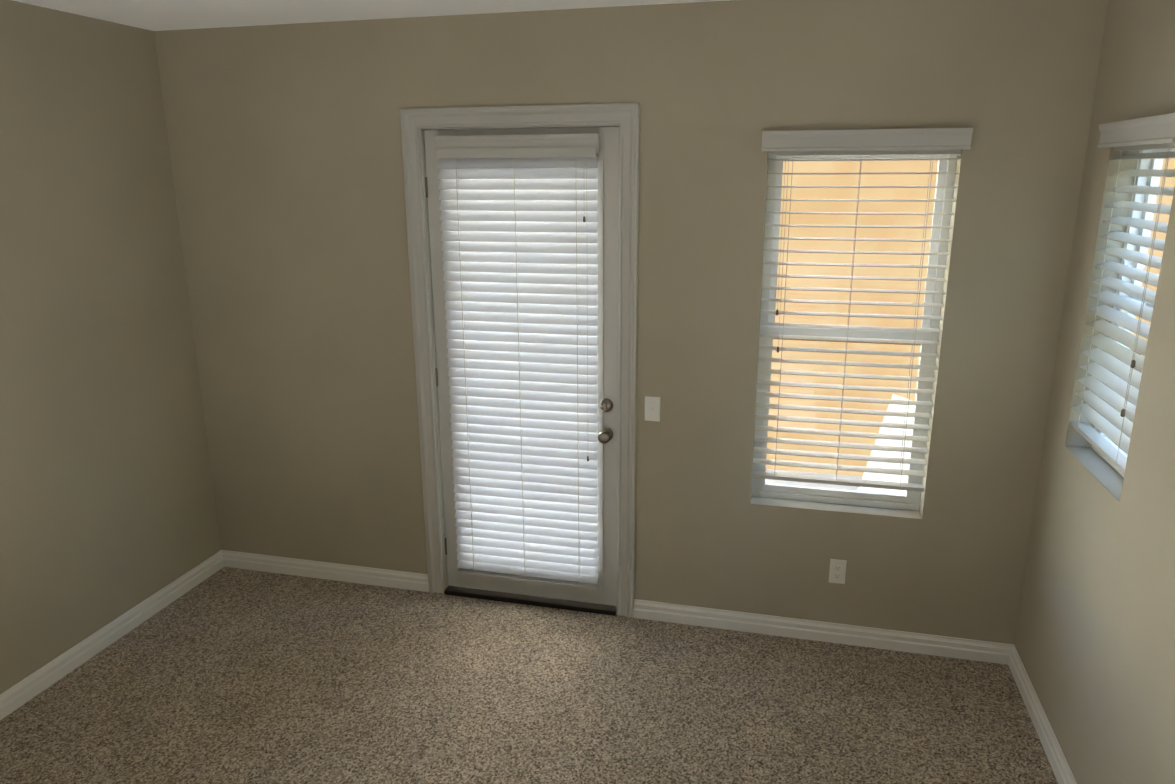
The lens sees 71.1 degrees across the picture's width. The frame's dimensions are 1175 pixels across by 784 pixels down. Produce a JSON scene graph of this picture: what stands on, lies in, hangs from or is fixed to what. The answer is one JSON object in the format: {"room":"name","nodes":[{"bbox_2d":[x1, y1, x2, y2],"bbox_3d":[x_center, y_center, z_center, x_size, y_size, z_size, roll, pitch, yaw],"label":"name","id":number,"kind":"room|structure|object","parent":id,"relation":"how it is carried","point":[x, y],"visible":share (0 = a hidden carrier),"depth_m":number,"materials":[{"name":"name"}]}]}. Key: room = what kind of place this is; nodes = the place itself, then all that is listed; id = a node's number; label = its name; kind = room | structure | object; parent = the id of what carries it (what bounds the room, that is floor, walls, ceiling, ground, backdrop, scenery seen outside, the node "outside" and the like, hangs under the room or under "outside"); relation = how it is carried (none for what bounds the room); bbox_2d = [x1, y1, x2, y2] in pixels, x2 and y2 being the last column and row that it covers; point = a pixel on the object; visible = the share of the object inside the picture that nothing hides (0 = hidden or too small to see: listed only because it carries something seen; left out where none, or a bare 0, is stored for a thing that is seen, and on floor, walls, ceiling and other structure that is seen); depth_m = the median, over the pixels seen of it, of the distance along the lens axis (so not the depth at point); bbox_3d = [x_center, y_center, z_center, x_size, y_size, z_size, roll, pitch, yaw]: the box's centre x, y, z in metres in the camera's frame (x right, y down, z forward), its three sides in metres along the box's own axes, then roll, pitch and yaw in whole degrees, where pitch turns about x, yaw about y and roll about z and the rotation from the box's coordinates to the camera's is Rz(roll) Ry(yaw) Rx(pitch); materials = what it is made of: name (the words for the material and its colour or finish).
{"room":"empty room","nodes":[
{"label":"empty room","id":0,"kind":"room"},
{"bbox_2d":[0,0,221,693],"bbox_3d":[-2.678,0.187,1.954,0.150,2.840,5.100,3,15,14],"label":"wall","id":1,"kind":"structure","parent":0,"point":[108,513],"depth_m":3.58,"materials":[{"name":"paint"}]},
{"bbox_2d":[0,550,223,719],"bbox_3d":[-2.590,1.519,2.289,0.017,0.092,4.800,3,15,14],"label":"baseboard","id":2,"kind":"structure","parent":1,"relation":"attached to","point":[27,689],"depth_m":3.74,"materials":[{"name":"white paint"}]},
{"bbox_2d":[13,0,729,30],"bbox_3d":[-0.670,-1.025,1.109,4.300,0.120,5.100,3,15,14],"label":"ceiling","id":3,"kind":"structure","parent":0,"point":[157,15],"depth_m":3.35,"materials":[{"name":"white paint"}]},
{"bbox_2d":[0,567,1057,783],"bbox_3d":[-0.658,1.738,1.849,4.300,0.120,5.100,3,15,14],"label":"floor","id":4,"kind":"structure","parent":0,"point":[226,675],"depth_m":3.35,"materials":[{"name":"carpet"}]},
{"bbox_2d":[154,0,1107,643],"bbox_3d":[-0.065,-0.316,3.785,4.300,2.840,0.150,3,15,14],"label":"wall","id":5,"kind":"structure","parent":0,"point":[286,154],"depth_m":3.60,"materials":[{"name":"paint"}]},
{"bbox_2d":[222,550,428,591],"bbox_3d":[-1.419,0.952,4.387,1.237,0.092,0.017,3,15,14],"label":"baseboard","id":6,"kind":"structure","parent":5,"relation":"attached to","point":[338,572],"depth_m":4.37,"materials":[{"name":"white paint"}]},
{"bbox_2d":[400,103,639,617],"bbox_3d":[-0.285,-0.098,3.889,1.076,2.368,0.172,3,15,14],"label":"door frame","id":7,"kind":"structure","parent":5,"relation":"attached to","point":[625,117],"depth_m":3.72,"materials":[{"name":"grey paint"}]},
{"bbox_2d":[424,127,618,605],"bbox_3d":[-0.292,-0.064,3.884,0.902,2.250,0.175,3,15,14],"label":"door","id":8,"kind":"structure","parent":5,"relation":"in","point":[607,247],"depth_m":3.82,"materials":[{"name":"grey paint"}]},
{"bbox_2d":[433,133,600,590],"bbox_3d":[-0.309,-0.081,3.824,0.749,2.131,0.067,3,15,14],"label":"door blind","id":9,"kind":"object","parent":8,"relation":"attached to","point":[518,218],"visible":1,"depth_m":3.79,"materials":[{"name":"white plastic"}]},
{"bbox_2d":[444,585,615,615],"bbox_3d":[-0.276,1.031,4.206,0.900,0.023,0.202,3,15,14],"label":"door sill","id":10,"kind":"structure","parent":5,"relation":"attached to","point":[533,600],"depth_m":4.12,"materials":[{"name":"brown metal"}]},
{"bbox_2d":[645,396,659,421],"bbox_3d":[0.292,0.078,3.709,0.070,0.115,0.016,3,15,14],"label":"light switch","id":11,"kind":"object","parent":5,"relation":"attached to","point":[652,408],"visible":1,"depth_m":3.71,"materials":[{"name":"white plastic"}]},
{"bbox_2d":[633,599,1013,664],"bbox_3d":[1.043,1.100,3.790,1.687,0.092,0.017,3,15,14],"label":"baseboard","id":12,"kind":"structure","parent":5,"relation":"attached to","point":[946,646],"depth_m":3.77,"materials":[{"name":"white paint"}]},
{"bbox_2d":[829,559,846,583],"bbox_3d":[1.125,0.808,3.695,0.070,0.115,0.008,3,15,14],"label":"electrical outlet","id":13,"kind":"object","parent":5,"relation":"attached to","point":[837,572],"visible":1,"depth_m":3.69,"materials":[{"name":"white plastic"}]},
{"bbox_2d":[751,154,956,510],"bbox_3d":[1.116,-0.256,3.543,0.729,1.563,0.064,3,15,14],"label":"window","id":14,"kind":"structure","parent":5,"relation":"in","point":[909,500],"depth_m":3.52,"materials":[{"name":"glass"}]},
{"bbox_2d":[752,128,972,491],"bbox_3d":[1.089,-0.311,3.420,0.777,1.486,0.103,3,15,14],"label":"window blind","id":15,"kind":"object","parent":14,"relation":"attached to","point":[931,141],"visible":0.98,"depth_m":3.43,"materials":[{"name":"white plastic"}]},
{"bbox_2d":[1014,0,1174,783],"bbox_3d":[1.349,0.429,0.978,0.150,2.840,5.100,3,15,14],"label":"wall","id":16,"kind":"structure","parent":0,"point":[1094,643],"depth_m":2.68,"materials":[{"name":"paint"}]},
{"bbox_2d":[1008,645,1076,783],"bbox_3d":[1.274,1.752,1.353,0.017,0.092,4.800,3,15,14],"label":"baseboard","id":17,"kind":"structure","parent":16,"relation":"attached to","point":[1061,769],"depth_m":3.14,"materials":[{"name":"white paint"}]},
{"bbox_2d":[1091,148,1174,477],"bbox_3d":[1.844,-0.256,2.658,0.064,1.114,0.564,3,15,14],"label":"window","id":18,"kind":"structure","parent":16,"relation":"in","point":[1149,181],"depth_m":2.81,"materials":[{"name":"glass"}]},
{"bbox_2d":[1071,113,1174,474],"bbox_3d":[1.737,-0.323,2.668,0.101,1.072,0.612,3,15,14],"label":"window blind","id":19,"kind":"object","parent":18,"relation":"attached to","point":[1109,397],"visible":0.83,"depth_m":2.68,"materials":[{"name":"white plastic"}]},
{"label":"outside","id":20,"kind":"structure","parent":0,"visible":0},
{"bbox_2d":[765,469,862,490],"bbox_3d":[1.865,1.322,3.646,28.000,0.230,28.000,3,15,14],"label":"ground","id":21,"kind":"structure","parent":20,"point":[808,483],"depth_m":5.79,"materials":[{"name":"grey"}]},
{"bbox_2d":[858,394,914,494],"bbox_3d":[1.891,0.448,4.875,0.616,0.823,0.256,3,15,14],"label":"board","id":22,"kind":"object","parent":21,"relation":"on","point":[890,453],"depth_m":4.89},
{"bbox_2d":[766,158,1174,475],"bbox_3d":[2.399,-2.795,5.000,3.080,7.020,0.330,3,15,14],"label":"exterior building wall","id":23,"kind":"structure","parent":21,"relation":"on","point":[891,221],"depth_m":5.56,"materials":[{"name":"beige paint"}]}
]}

